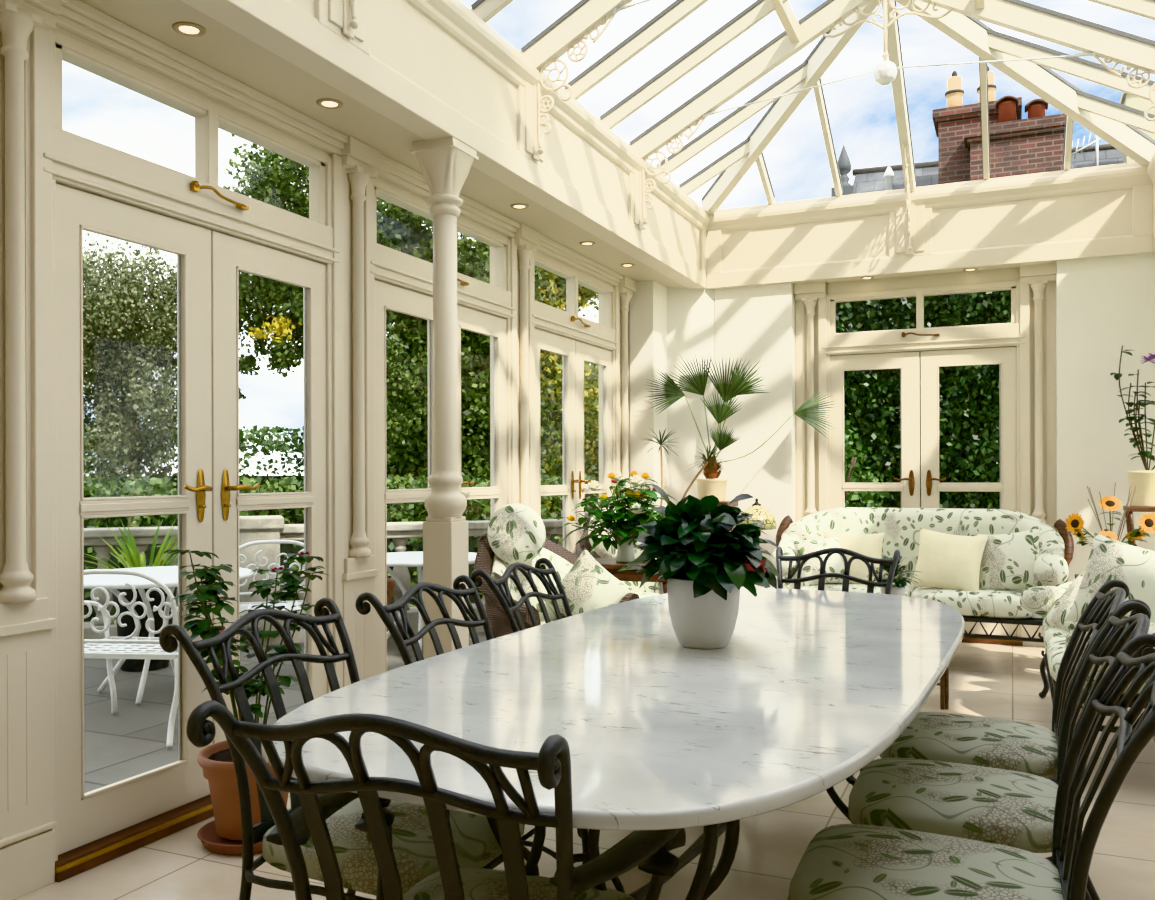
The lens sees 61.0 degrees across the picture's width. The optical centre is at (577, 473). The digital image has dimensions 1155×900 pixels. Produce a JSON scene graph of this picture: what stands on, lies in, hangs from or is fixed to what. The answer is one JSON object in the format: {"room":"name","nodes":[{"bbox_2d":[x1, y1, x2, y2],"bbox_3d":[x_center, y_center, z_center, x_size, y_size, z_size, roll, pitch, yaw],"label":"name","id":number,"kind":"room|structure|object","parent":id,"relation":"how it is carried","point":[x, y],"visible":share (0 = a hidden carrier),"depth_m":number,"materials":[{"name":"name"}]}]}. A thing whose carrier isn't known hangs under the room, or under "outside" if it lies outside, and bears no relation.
{"room":"sunroom","nodes":[
{"label":"sunroom","id":0,"kind":"room"},
{"bbox_2d":[197,740,288,839],"bbox_3d":[-1.114,1.072,3.340,0.340,0.272,0.340,0,0,24],"label":"pot","id":1,"kind":"object","parent":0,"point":[216,762],"depth_m":3.23,"materials":[{"name":"ceramic"}]},
{"bbox_2d":[84,603,486,792],"bbox_3d":[-4.673,1.419,4.809,6.550,0.170,13.000,0,0,24],"label":"patio","id":2,"kind":"object","parent":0,"point":[130,742],"depth_m":5.39,"materials":[{"name":"stone"}]},
{"bbox_2d":[112,589,148,636],"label":"planter","id":3,"kind":"object","parent":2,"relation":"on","point":[129,629],"depth_m":6.56,"materials":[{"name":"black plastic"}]},
{"bbox_2d":[84,569,177,747],"bbox_3d":[-2.257,0.893,5.056,0.709,0.859,0.656,0,0,6],"label":"garden chair","id":4,"kind":"object","parent":2,"relation":"on","point":[109,648],"visible":0.59,"depth_m":4.81,"materials":[{"name":"white metal"}]},
{"bbox_2d":[84,518,177,568],"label":"spiky plant","id":5,"kind":"object","parent":2,"relation":"on","point":[132,561],"depth_m":6.72,"materials":[{"name":"green plant"}]},
{"bbox_2d":[120,659,144,671],"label":"planter","id":6,"kind":"object","parent":2,"relation":"on","point":[132,665],"depth_m":6.58,"materials":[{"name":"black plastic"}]},
{"bbox_2d":[144,588,166,636],"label":"planter","id":7,"kind":"object","parent":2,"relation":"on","point":[158,621],"depth_m":6.61,"materials":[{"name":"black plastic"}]},
{"bbox_2d":[84,566,253,704],"bbox_3d":[-2.548,0.966,5.966,1.100,0.717,1.100,0,0,24],"label":"garden table","id":8,"kind":"object","parent":2,"relation":"on","point":[168,575],"visible":0.43,"depth_m":5.77,"materials":[{"name":"white metal"}]},
{"bbox_2d":[239,540,303,615],"bbox_3d":[-2.054,0.893,6.612,0.709,0.859,0.656,0,0,-16],"label":"garden chair","id":9,"kind":"object","parent":2,"relation":"on","point":[243,605],"visible":0.24,"depth_m":6.82,"materials":[{"name":"white metal"}]},
{"bbox_2d":[84,510,591,645],"bbox_3d":[-4.325,0.843,7.107,11.000,1.000,0.400,0,0,-19],"label":"stone balustrade","id":10,"kind":"object","parent":2,"relation":"on","point":[251,528],"visible":0.1,"depth_m":7.59,"materials":[{"name":"stone"}]},
{"bbox_2d":[387,551,476,650],"bbox_3d":[-1.136,0.962,7.178,1.000,0.717,1.000,0,0,24],"label":"garden table","id":11,"kind":"object","parent":2,"relation":"on","point":[394,559],"visible":0.23,"depth_m":7.00,"materials":[{"name":"white metal"}]},
{"bbox_2d":[0,26,629,588],"bbox_3d":[-1.047,-0.257,4.320,0.385,3.000,8.850,0,0,24],"label":"wall","id":12,"kind":"structure","parent":0,"point":[2,58],"depth_m":4.39,"materials":[{"name":"beige paint"}]},
{"bbox_2d":[0,0,61,899],"bbox_3d":[-1.656,-0.115,2.889,0.106,2.720,0.240,0,0,24],"label":"pilaster","id":13,"kind":"object","parent":12,"relation":"attached to","point":[27,836],"visible":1,"depth_m":2.88,"materials":[{"name":"beige paint"}]},
{"bbox_2d":[30,26,343,881],"bbox_3d":[-1.372,-0.074,3.649,0.164,2.637,1.490,0,0,24],"label":"door","id":14,"kind":"structure","parent":12,"relation":"in","point":[78,183],"depth_m":3.52,"materials":[{"name":"beige paint"}]},
{"bbox_2d":[56,0,622,286],"bbox_3d":[-0.643,-1.438,5.184,0.070,0.080,5.240,0,0,24],"label":"trim","id":15,"kind":"structure","parent":12,"relation":"attached to","point":[77,17],"depth_m":3.76,"materials":[{"name":"beige paint"}]},
{"bbox_2d":[341,136,381,686],"bbox_3d":[-0.984,-0.117,4.407,0.106,2.720,0.240,0,0,24],"label":"pilaster","id":16,"kind":"object","parent":12,"relation":"attached to","point":[361,162],"visible":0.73,"depth_m":4.38,"materials":[{"name":"beige paint"}]},
{"bbox_2d":[364,178,517,674],"bbox_3d":[-0.699,-0.076,5.167,0.164,2.637,1.490,0,0,24],"label":"door","id":17,"kind":"structure","parent":12,"relation":"in","point":[394,280],"depth_m":4.87,"materials":[{"name":"beige paint"}]},
{"bbox_2d":[515,223,539,506],"bbox_3d":[-0.319,-0.119,5.906,0.106,2.720,0.240,0,0,24],"label":"pilaster","id":18,"kind":"object","parent":12,"relation":"attached to","point":[527,238],"visible":0.32,"depth_m":5.88,"materials":[{"name":"beige paint"}]},
{"bbox_2d":[528,252,619,553],"bbox_3d":[-0.026,-0.078,6.684,0.164,2.637,1.490,0,0,24],"label":"door","id":19,"kind":"structure","parent":12,"relation":"in","point":[578,339],"depth_m":6.65,"materials":[{"name":"beige paint"}]},
{"bbox_2d":[618,276,635,497],"bbox_3d":[0.360,-0.121,7.437,0.106,2.720,0.240,0,0,24],"label":"pilaster","id":20,"kind":"object","parent":12,"relation":"attached to","point":[627,286],"visible":0.3,"depth_m":7.41,"materials":[{"name":"beige paint"}]},
{"bbox_2d":[14,642,1154,899],"bbox_3d":[0.816,1.288,3.496,4.550,0.100,8.850,0,0,24],"label":"floor","id":21,"kind":"structure","parent":0,"point":[986,680],"depth_m":3.24,"materials":[{"name":"tile"}]},
{"bbox_2d":[163,549,328,854],"bbox_3d":[-1.119,0.743,3.339,0.523,1.000,0.447,0,0,-7],"label":"potted plant","id":22,"kind":"object","parent":21,"relation":"on","point":[222,835],"visible":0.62,"depth_m":3.25,"materials":[{"name":"plant"}]},
{"bbox_2d":[159,598,538,899],"bbox_3d":[-0.528,0.795,2.398,0.752,0.892,0.565,0,0,26],"label":"dining chair","id":23,"kind":"object","parent":21,"relation":"on","point":[476,845],"visible":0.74,"depth_m":2.28,"materials":[{"name":"metal"}]},
{"bbox_2d":[262,797,524,894],"bbox_3d":[-0.439,0.857,2.355,0.530,0.108,0.502,0,0,26],"label":"seat cushion","id":24,"kind":"object","parent":23,"relation":"on","point":[476,845],"depth_m":2.19,"materials":[{"name":"green fabric"}]},
{"bbox_2d":[186,700,685,899],"bbox_3d":[-0.181,0.794,1.728,0.690,0.892,0.752,0,0,21],"label":"armchair","id":25,"kind":"object","parent":21,"relation":"on","point":[648,850],"visible":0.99,"depth_m":1.51,"materials":[{"name":"metal"}]},
{"bbox_2d":[403,867,635,899],"bbox_3d":[-0.152,0.857,1.805,0.477,0.108,0.490,0,0,21],"label":"seat cushion","id":26,"kind":"object","parent":25,"relation":"on","point":[478,883],"depth_m":1.91,"materials":[{"name":"green fabric"}]},
{"bbox_2d":[410,137,478,658],"bbox_3d":[-0.595,-0.119,4.420,0.224,2.722,0.224,0,0,24],"label":"round column","id":27,"kind":"structure","parent":21,"relation":"on","point":[445,163],"depth_m":4.37,"materials":[{"name":"beige paint"}]},
{"bbox_2d":[355,575,588,867],"bbox_3d":[-0.206,0.794,3.014,0.752,0.892,0.565,0,0,25],"label":"dining chair","id":28,"kind":"object","parent":21,"relation":"on","point":[400,636],"visible":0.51,"depth_m":3.07,"materials":[{"name":"metal"}]},
{"bbox_2d":[470,558,571,632],"bbox_3d":[0.057,0.794,3.717,0.752,0.892,0.565,0,0,24],"label":"dining chair","id":29,"kind":"object","parent":21,"relation":"on","point":[505,598],"visible":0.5,"depth_m":3.79,"materials":[{"name":"metal"}]},
{"bbox_2d":[474,533,638,639],"bbox_3d":[-0.143,0.769,5.069,0.816,0.943,0.787,0,0,-42],"label":"wicker armchair","id":30,"kind":"object","parent":21,"relation":"on","point":[562,559],"visible":0.19,"depth_m":5.10,"materials":[{"name":"brown wicker"}]},
{"bbox_2d":[487,503,545,563],"bbox_3d":[-0.316,0.311,5.107,0.309,0.313,0.229,0,0,-21],"label":"throw pillow","id":31,"kind":"object","parent":30,"relation":"on","point":[516,533],"visible":0.98,"depth_m":5.03,"materials":[{"name":"white fabric"}]},
{"bbox_2d":[491,548,572,621],"bbox_3d":[-0.280,0.626,5.221,0.583,0.570,0.284,0,0,-42],"label":"cushion","id":32,"kind":"object","parent":30,"relation":"on","point":[561,559],"depth_m":5.28,"materials":[{"name":"white fabric"}]},
{"bbox_2d":[542,548,635,616],"bbox_3d":[0.057,0.640,5.182,0.505,0.496,0.176,0,0,13],"label":"throw pillow","id":33,"kind":"object","parent":30,"relation":"on","point":[588,586],"visible":0.72,"depth_m":5.12,"materials":[{"name":"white fabric"}]},
{"bbox_2d":[261,588,964,899],"bbox_3d":[0.391,0.864,2.817,1.262,0.750,2.875,0,0,26],"label":"dining table","id":34,"kind":"object","parent":21,"relation":"on","point":[808,688],"visible":0.8,"depth_m":2.09,"materials":[{"name":"stone"}]},
{"bbox_2d":[618,484,779,648],"bbox_3d":[0.338,0.259,2.803,0.457,0.459,0.450,0,0,24],"label":"potted plant","id":35,"kind":"object","parent":34,"relation":"on","point":[705,565],"visible":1,"depth_m":2.71,"materials":[{"name":"green plant"}]},
{"bbox_2d":[575,520,663,597],"bbox_3d":[0.378,0.758,6.351,0.796,0.962,0.767,0,0,-26],"label":"wicker armchair","id":36,"kind":"object","parent":21,"relation":"on","point":[647,589],"visible":0.09,"depth_m":6.50,"materials":[{"name":"white fabric"}]},
{"bbox_2d":[588,508,633,557],"bbox_3d":[0.222,0.379,6.247,0.319,0.348,0.200,0,0,-20],"label":"throw pillow","id":37,"kind":"object","parent":36,"relation":"on","point":[599,549],"visible":0.14,"depth_m":6.16,"materials":[{"name":"white fabric"}]},
{"bbox_2d":[590,541,663,593],"bbox_3d":[0.288,0.614,6.536,0.564,0.590,0.310,0,0,-26],"label":"cushion","id":38,"kind":"object","parent":36,"relation":"on","point":[648,587],"depth_m":6.53,"materials":[{"name":"white fabric"}]},
{"bbox_2d":[594,558,666,593],"bbox_3d":[0.290,0.872,5.583,0.600,0.745,0.400,0,0,18],"label":"console table","id":39,"kind":"object","parent":21,"relation":"on","point":[610,564],"visible":0.02,"depth_m":5.40,"materials":[{"name":"brown wood"}]},
{"bbox_2d":[558,471,677,561],"bbox_3d":[0.245,0.239,5.582,0.659,0.518,0.674,0,0,-18],"label":"potted plant","id":40,"kind":"object","parent":39,"relation":"on","point":[622,524],"visible":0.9,"depth_m":5.51,"materials":[{"name":"green plant"}]},
{"bbox_2d":[640,429,729,505],"bbox_3d":[0.790,0.445,7.205,0.667,1.586,0.332,0,0,1],"label":"dracaena","id":41,"kind":"object","parent":21,"relation":"on","point":[708,459],"visible":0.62,"depth_m":7.20,"materials":[{"name":"green plant"}]},
{"bbox_2d":[686,501,737,531],"bbox_3d":[1.027,0.723,7.443,0.320,1.031,0.320,0,0,24],"label":"plant stand","id":42,"kind":"object","parent":21,"relation":"on","point":[734,504],"visible":0.12,"depth_m":7.36,"materials":[{"name":"brown wood"}]},
{"bbox_2d":[647,351,834,501],"bbox_3d":[1.231,-0.370,7.403,1.472,1.154,0.262,0,0,4],"label":"potted palm","id":43,"kind":"object","parent":42,"relation":"on","point":[807,412],"visible":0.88,"depth_m":7.36,"materials":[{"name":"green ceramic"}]},
{"bbox_2d":[695,479,727,501],"bbox_3d":[1.017,0.121,7.425,0.250,0.172,0.250,0,0,24],"label":"pot","id":44,"kind":"object","parent":43,"relation":"on","point":[705,487],"depth_m":7.33,"materials":[{"name":"beige ceramic"}]},
{"bbox_2d":[776,546,899,771],"bbox_3d":[1.079,0.790,4.278,0.565,0.892,0.752,0,0,24],"label":"dining chair","id":45,"kind":"object","parent":21,"relation":"on","point":[893,562],"visible":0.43,"depth_m":4.52,"materials":[{"name":"metal"}]},
{"bbox_2d":[769,507,1073,655],"bbox_3d":[2.237,0.737,6.521,1.928,0.994,0.894,0,0,24],"label":"floral sofa","id":46,"kind":"object","parent":21,"relation":"on","point":[900,527],"visible":0.44,"depth_m":6.56,"materials":[{"name":"white fabric"}]},
{"bbox_2d":[792,537,851,587],"bbox_3d":[1.625,0.580,6.522,0.364,0.339,0.187,0,0,-3],"label":"throw pillow","id":47,"kind":"object","parent":46,"relation":"on","point":[834,564],"visible":0.61,"depth_m":6.46,"materials":[{"name":"white fabric"}]},
{"bbox_2d":[823,532,883,583],"bbox_3d":[1.839,0.570,6.536,0.402,0.357,0.206,0,0,17],"label":"throw pillow","id":48,"kind":"object","parent":46,"relation":"on","point":[870,545],"visible":0.55,"depth_m":6.47,"materials":[{"name":"beige fabric"}]},
{"bbox_2d":[801,582,913,595],"bbox_3d":[1.867,0.809,6.612,0.744,0.170,0.740,0,0,24],"label":"seat cushion","id":49,"kind":"object","parent":46,"relation":"on","point":[862,588],"depth_m":6.36,"materials":[{"name":"white fabric"}]},
{"bbox_2d":[909,528,988,590],"bbox_3d":[2.363,0.558,6.238,0.455,0.418,0.210,0,0,30],"label":"throw pillow","id":50,"kind":"object","parent":46,"relation":"on","point":[945,561],"visible":1,"depth_m":6.17,"materials":[{"name":"beige fabric"}]},
{"bbox_2d":[911,587,1035,618],"bbox_3d":[2.553,0.807,6.308,0.744,0.170,0.740,0,0,24],"label":"seat cushion","id":51,"kind":"object","parent":46,"relation":"on","point":[983,603],"depth_m":5.98,"materials":[{"name":"white fabric"}]},
{"bbox_2d":[975,527,1040,589],"bbox_3d":[2.699,0.547,6.133,0.459,0.432,0.200,0,0,44],"label":"throw pillow","id":52,"kind":"object","parent":46,"relation":"on","point":[1007,562],"visible":0.8,"depth_m":6.07,"materials":[{"name":"white fabric"}]},
{"bbox_2d":[940,602,945,709],"bbox_3d":[1.760,0.975,5.369,0.480,0.520,0.340,0,0,21],"label":"table","id":53,"kind":"object","parent":21,"relation":"on","point":[942,680],"visible":0.13,"depth_m":5.14,"materials":[{"name":"brown wood"}]},
{"bbox_2d":[867,555,922,595],"bbox_3d":[1.744,0.581,5.388,0.302,0.266,0.306,0,0,24],"label":"potted plant","id":54,"kind":"object","parent":53,"relation":"on","point":[899,588],"visible":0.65,"depth_m":5.34,"materials":[{"name":"green plant"}]},
{"bbox_2d":[788,634,1154,899],"bbox_3d":[0.821,0.791,2.001,0.752,0.892,0.565,0,0,23],"label":"dining chair","id":55,"kind":"object","parent":21,"relation":"on","point":[841,861],"visible":1,"depth_m":1.98,"materials":[{"name":"fabric"}]},
{"bbox_2d":[788,824,1062,899],"bbox_3d":[0.730,0.854,2.040,0.530,0.108,0.502,0,0,23],"label":"seat cushion","id":56,"kind":"object","parent":55,"relation":"on","point":[841,861],"depth_m":2.01,"materials":[{"name":"green fabric"}]},
{"bbox_2d":[848,601,1154,899],"bbox_3d":[1.091,0.790,2.537,0.752,0.892,0.565,0,0,23],"label":"dining chair","id":57,"kind":"object","parent":21,"relation":"on","point":[1010,808],"visible":0.61,"depth_m":2.47,"materials":[{"name":"fabric"}]},
{"bbox_2d":[848,758,1066,852],"bbox_3d":[1.000,0.853,2.576,0.530,0.108,0.502,0,0,23],"label":"seat cushion","id":58,"kind":"object","parent":57,"relation":"on","point":[1010,808],"depth_m":2.44,"materials":[{"name":"green fabric"}]},
{"bbox_2d":[880,580,1150,899],"bbox_3d":[1.339,0.790,3.083,0.752,0.892,0.565,0,0,24],"label":"dining chair","id":59,"kind":"object","parent":21,"relation":"on","point":[1013,745],"visible":0.56,"depth_m":3.00,"materials":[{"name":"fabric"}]},
{"bbox_2d":[880,712,1057,778],"bbox_3d":[1.248,0.852,3.123,0.530,0.108,0.502,0,0,24],"label":"seat cushion","id":60,"kind":"object","parent":59,"relation":"on","point":[1013,745],"depth_m":2.98,"materials":[{"name":"green fabric"}]},
{"bbox_2d":[1039,581,1154,783],"bbox_3d":[2.609,0.835,4.456,0.894,0.794,1.878,0,0,24],"label":"loveseat","id":61,"kind":"object","parent":21,"relation":"on","point":[1056,640],"visible":0.26,"depth_m":4.24,"materials":[{"name":"white fabric"}]},
{"bbox_2d":[1020,586,1066,616],"bbox_3d":[2.465,0.658,5.012,0.398,0.168,0.170,0,0,-6],"label":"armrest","id":62,"kind":"object","parent":61,"relation":"on","point":[1039,600],"visible":0.45,"depth_m":4.95,"materials":[{"name":"white fabric"}]},
{"bbox_2d":[1042,619,1068,648],"bbox_3d":[2.695,0.807,4.814,0.740,0.170,0.719,0,0,24],"label":"seat cushion","id":63,"kind":"object","parent":61,"relation":"on","point":[1048,632],"depth_m":4.72,"materials":[{"name":"white fabric"}]},
{"bbox_2d":[1047,634,1077,684],"bbox_3d":[2.401,0.808,4.152,0.740,0.170,0.719,0,0,24],"label":"seat cushion","id":64,"kind":"object","parent":61,"relation":"on","point":[1056,647],"depth_m":4.15,"materials":[{"name":"white fabric"}]},
{"bbox_2d":[1042,573,1083,632],"bbox_3d":[2.419,0.633,4.638,0.237,0.297,0.438,0,0,-5],"label":"throw pillow","id":65,"kind":"object","parent":61,"relation":"on","point":[1056,617],"visible":0.31,"depth_m":4.70,"materials":[{"name":"white fabric"}]},
{"bbox_2d":[1065,532,1154,622],"bbox_3d":[2.377,0.503,4.198,0.212,0.486,0.571,0,0,-34],"label":"throw pillow","id":66,"kind":"object","parent":61,"relation":"on","point":[1109,559],"visible":0.62,"depth_m":4.21,"materials":[{"name":"white fabric"}]},
{"bbox_2d":[1082,669,1149,695],"bbox_3d":[2.664,0.652,4.431,0.783,0.440,1.771,0,0,24],"label":"cushion","id":67,"kind":"object","parent":61,"relation":"on","point":[1138,693],"depth_m":3.84,"materials":[{"name":"white fabric"}]},
{"bbox_2d":[1123,506,1154,546],"bbox_3d":[3.673,0.720,6.303,0.283,1.022,0.283,0,0,24],"label":"stand","id":68,"kind":"object","parent":21,"relation":"on","point":[1129,521],"visible":0.3,"depth_m":6.24,"materials":[{"name":"brown wood"}]},
{"bbox_2d":[1110,346,1154,506],"bbox_3d":[3.706,-0.314,6.330,0.418,1.045,0.316,0,0,-4],"label":"potted shrub","id":69,"kind":"object","parent":68,"relation":"on","point":[1144,481],"visible":1,"depth_m":6.27,"materials":[{"name":"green plant"}]},
{"bbox_2d":[1127,471,1154,506],"bbox_3d":[3.670,0.094,6.303,0.236,0.230,0.236,0,0,24],"label":"pot","id":70,"kind":"object","parent":69,"relation":"on","point":[1144,481],"depth_m":6.23,"materials":[{"name":"beige ceramic"}]},
{"bbox_3d":[3.238,0.930,5.916,0.400,0.600,0.400,0,0,24],"label":"table","id":71,"kind":"object","parent":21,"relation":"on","visible":0},
{"bbox_2d":[1065,482,1154,546],"bbox_3d":[3.215,0.340,5.895,0.479,0.580,0.252,0,0,1],"label":"sunflower vase","id":72,"kind":"object","parent":71,"relation":"on","point":[1147,523],"visible":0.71,"depth_m":5.90,"materials":[{"name":"yellow plant"}]},
{"bbox_3d":[1.249,0.946,6.831,0.410,0.590,0.410,0,0,24],"label":"side table","id":73,"kind":"object","parent":21,"relation":"on","visible":0},
{"bbox_2d":[737,498,776,543],"bbox_3d":[1.244,0.408,6.800,0.270,0.485,0.270,0,0,24],"label":"table lamp","id":74,"kind":"object","parent":73,"relation":"on","point":[761,514],"visible":0.59,"depth_m":6.71,"materials":[{"name":"beige glass"}]},
{"bbox_2d":[79,0,1154,288],"bbox_3d":[0.830,-1.562,3.486,4.500,0.160,8.850,0,0,24],"label":"ceiling","id":75,"kind":"structure","parent":0,"point":[221,48],"depth_m":3.91,"materials":[{"name":"beige paint"}]},
{"bbox_2d":[172,22,205,36],"bbox_3d":[-1.288,-1.471,3.249,0.104,0.008,0.104,0,0,24],"label":"recessed light","id":76,"kind":"object","parent":75,"relation":"in","point":[189,29],"visible":1,"depth_m":3.24,"materials":[{"name":"gold"}]},
{"bbox_2d":[350,0,1154,250],"bbox_3d":[0.876,-2.324,3.664,3.375,1.423,8.005,0,0,24],"label":"roof frame","id":77,"kind":"object","parent":75,"relation":"on","point":[1029,64],"visible":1,"depth_m":5.94,"materials":[{"name":"paint"}]},
{"bbox_2d":[630,281,714,519],"bbox_3d":[0.772,-0.122,7.838,0.884,2.720,0.350,0,0,-33],"label":"wall","id":78,"kind":"structure","parent":0,"point":[666,323],"depth_m":7.81,"materials":[{"name":"white paint"}]},
{"bbox_2d":[181,0,709,288],"bbox_3d":[-0.581,-1.781,4.311,0.184,0.613,7.725,0,0,24],"label":"beam","id":79,"kind":"structure","parent":78,"relation":"attached to","point":[435,69],"depth_m":4.54,"materials":[{"name":"beige paint"}]},
{"bbox_2d":[795,268,1056,530],"bbox_3d":[2.599,-0.128,7.442,1.880,2.720,0.185,0,0,24],"label":"door frame","id":80,"kind":"structure","parent":0,"point":[1012,274],"depth_m":7.29,"materials":[{"name":"beige paint"}]},
{"bbox_2d":[818,278,1029,645],"bbox_3d":[2.574,-0.086,7.356,1.490,2.637,0.164,0,0,24],"label":"door","id":81,"kind":"structure","parent":80,"relation":"in","point":[1006,345],"depth_m":7.31,"materials":[{"name":"beige paint"}]},
{"bbox_2d":[715,253,1154,587],"bbox_3d":[2.894,-0.129,7.232,3.770,2.720,0.330,0,0,24],"label":"wall","id":82,"kind":"structure","parent":0,"point":[1104,305],"depth_m":6.81,"materials":[{"name":"white paint"}]},
{"bbox_2d":[794,282,826,519],"bbox_3d":[1.823,-0.126,7.653,0.240,2.720,0.106,0,0,24],"label":"pilaster","id":83,"kind":"object","parent":82,"relation":"attached to","point":[806,294],"visible":0.42,"depth_m":7.65,"materials":[{"name":"beige paint"}]},
{"bbox_2d":[706,163,1152,288],"bbox_3d":[2.463,-1.790,7.239,3.095,0.613,0.184,0,0,24],"label":"beam","id":84,"kind":"structure","parent":82,"relation":"attached to","point":[1106,211],"depth_m":7.12,"materials":[{"name":"beige paint"}]},
{"bbox_2d":[1020,263,1056,646],"bbox_3d":[3.295,-0.130,7.000,0.240,2.720,0.106,0,0,24],"label":"pilaster","id":85,"kind":"object","parent":82,"relation":"attached to","point":[1039,276],"visible":0.44,"depth_m":6.98,"materials":[{"name":"beige paint"}]},
{"bbox_2d":[1147,151,1154,251],"bbox_3d":[2.337,-1.790,3.017,0.184,0.613,7.725,0,0,24],"label":"trim","id":86,"kind":"structure","parent":82,"relation":"attached to","point":[1151,167],"depth_m":6.49,"materials":[{"name":"beige paint"}]},
{"bbox_3d":[-0.772,1.692,16.753,75.000,0.300,90.000,0,0,24],"label":"lawn","id":87,"kind":"structure","parent":0,"visible":0},
{"bbox_2d":[83,233,177,526],"bbox_3d":[-6.948,-1.028,14.108,3.238,5.187,2.594,0,0,7],"label":"birch tree","id":88,"kind":"object","parent":87,"relation":"on","point":[117,357],"visible":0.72,"depth_m":13.62,"materials":[{"name":"green plant"}]},
{"bbox_2d":[83,424,557,527],"bbox_3d":[-4.373,0.392,16.725,19.699,2.443,3.493,0,0,-22],"label":"hedge","id":89,"kind":"object","parent":87,"relation":"on","point":[268,444],"visible":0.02,"depth_m":15.76,"materials":[{"name":"green plant"}]},
{"bbox_2d":[223,134,425,469],"bbox_3d":[-3.382,-1.444,11.921,2.721,5.997,2.533,0,0,14],"label":"oak tree","id":90,"kind":"object","parent":87,"relation":"on","point":[271,182],"visible":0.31,"depth_m":11.59,"materials":[{"name":"green plant"}]},
{"bbox_2d":[83,473,598,622],"bbox_3d":[-3.941,0.795,9.330,9.697,1.595,2.300,0,0,-22],"label":"shrub","id":91,"kind":"object","parent":87,"relation":"on","point":[413,544],"visible":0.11,"depth_m":9.55,"materials":[{"name":"green plant"}]},
{"bbox_2d":[377,197,564,521],"bbox_3d":[-1.810,-1.417,14.098,3.796,5.935,3.022,0,0,-29],"label":"leafy tree","id":92,"kind":"object","parent":87,"relation":"on","point":[407,234],"visible":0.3,"depth_m":13.47,"materials":[{"name":"green plant"}]},
{"bbox_2d":[472,240,598,517],"bbox_3d":[-1.055,-1.478,15.448,3.594,6.053,3.092,0,0,4],"label":"leafy tree","id":93,"kind":"object","parent":87,"relation":"on","point":[550,363],"visible":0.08,"depth_m":15.14,"materials":[{"name":"green plant"}]},
{"bbox_2d":[545,290,598,546],"bbox_3d":[0.389,-1.238,17.091,4.004,5.564,3.052,0,0,-9],"label":"leafy tree","id":94,"kind":"object","parent":87,"relation":"on","point":[589,471],"visible":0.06,"depth_m":16.36,"materials":[{"name":"green plant"}]},
{"bbox_2d":[836,290,1010,508],"bbox_3d":[4.468,-0.597,10.205,7.100,4.246,0.718,0,0,24],"label":"hedge","id":95,"kind":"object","parent":87,"relation":"on","point":[968,395],"depth_m":10.38,"materials":[{"name":"green plant"}]},
{"bbox_2d":[831,144,1122,196],"bbox_3d":[10.469,-2.086,15.975,11.802,7.190,6.300,0,0,24],"label":"neighbouring house","id":96,"kind":"object","parent":87,"relation":"on","point":[866,180],"visible":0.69,"depth_m":16.40,"materials":[{"name":"brick"}]},
{"bbox_2d":[932,66,1064,183],"bbox_3d":[6.417,-4.775,14.875,1.900,2.992,1.350,0,0,24],"label":"brick chimney","id":97,"kind":"object","parent":96,"relation":"on","point":[1033,144],"visible":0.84,"depth_m":14.36,"materials":[{"name":"brick"}]},
{"bbox_2d":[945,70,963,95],"bbox_3d":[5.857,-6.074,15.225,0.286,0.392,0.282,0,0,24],"label":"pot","id":98,"kind":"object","parent":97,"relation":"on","point":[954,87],"depth_m":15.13,"materials":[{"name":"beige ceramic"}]},
{"bbox_2d":[945,76,963,106],"bbox_3d":[5.858,-5.868,15.225,0.280,0.580,0.276,0,0,24],"label":"chimney pot","id":99,"kind":"object","parent":97,"relation":"on","point":[954,93],"depth_m":15.13,"materials":[{"name":"ceramic"}]},
{"bbox_2d":[977,71,996,102],"bbox_3d":[6.278,-5.869,15.039,0.280,0.580,0.276,0,0,24],"label":"chimney pot","id":100,"kind":"object","parent":97,"relation":"on","point":[992,87],"depth_m":14.94,"materials":[{"name":"ceramic"}]},
{"bbox_2d":[998,101,1016,121],"bbox_3d":[6.322,-5.309,14.419,0.260,0.260,0.256,0,0,24],"label":"chimney pot","id":101,"kind":"object","parent":97,"relation":"on","point":[1007,110],"depth_m":14.32,"materials":[{"name":"orange ceramic"}]},
{"bbox_2d":[1025,99,1048,112],"bbox_3d":[6.678,-5.366,14.261,0.314,0.092,0.280,0,0,24],"label":"pot","id":102,"kind":"object","parent":97,"relation":"on","point":[1035,104],"depth_m":14.17,"materials":[{"name":"orange ceramic"}]},
{"bbox_3d":[3.839,1.403,8.774,7.100,0.150,3.250,0,0,24],"label":"yard","id":103,"kind":"structure","parent":0,"visible":0},
{"bbox_2d":[844,415,889,507],"bbox_3d":[2.419,0.339,9.758,1.333,1.994,0.952,0,0,24],"label":"shrub","id":104,"kind":"object","parent":103,"relation":"on","point":[849,453],"visible":0.07,"depth_m":9.59,"materials":[{"name":"green plant"}]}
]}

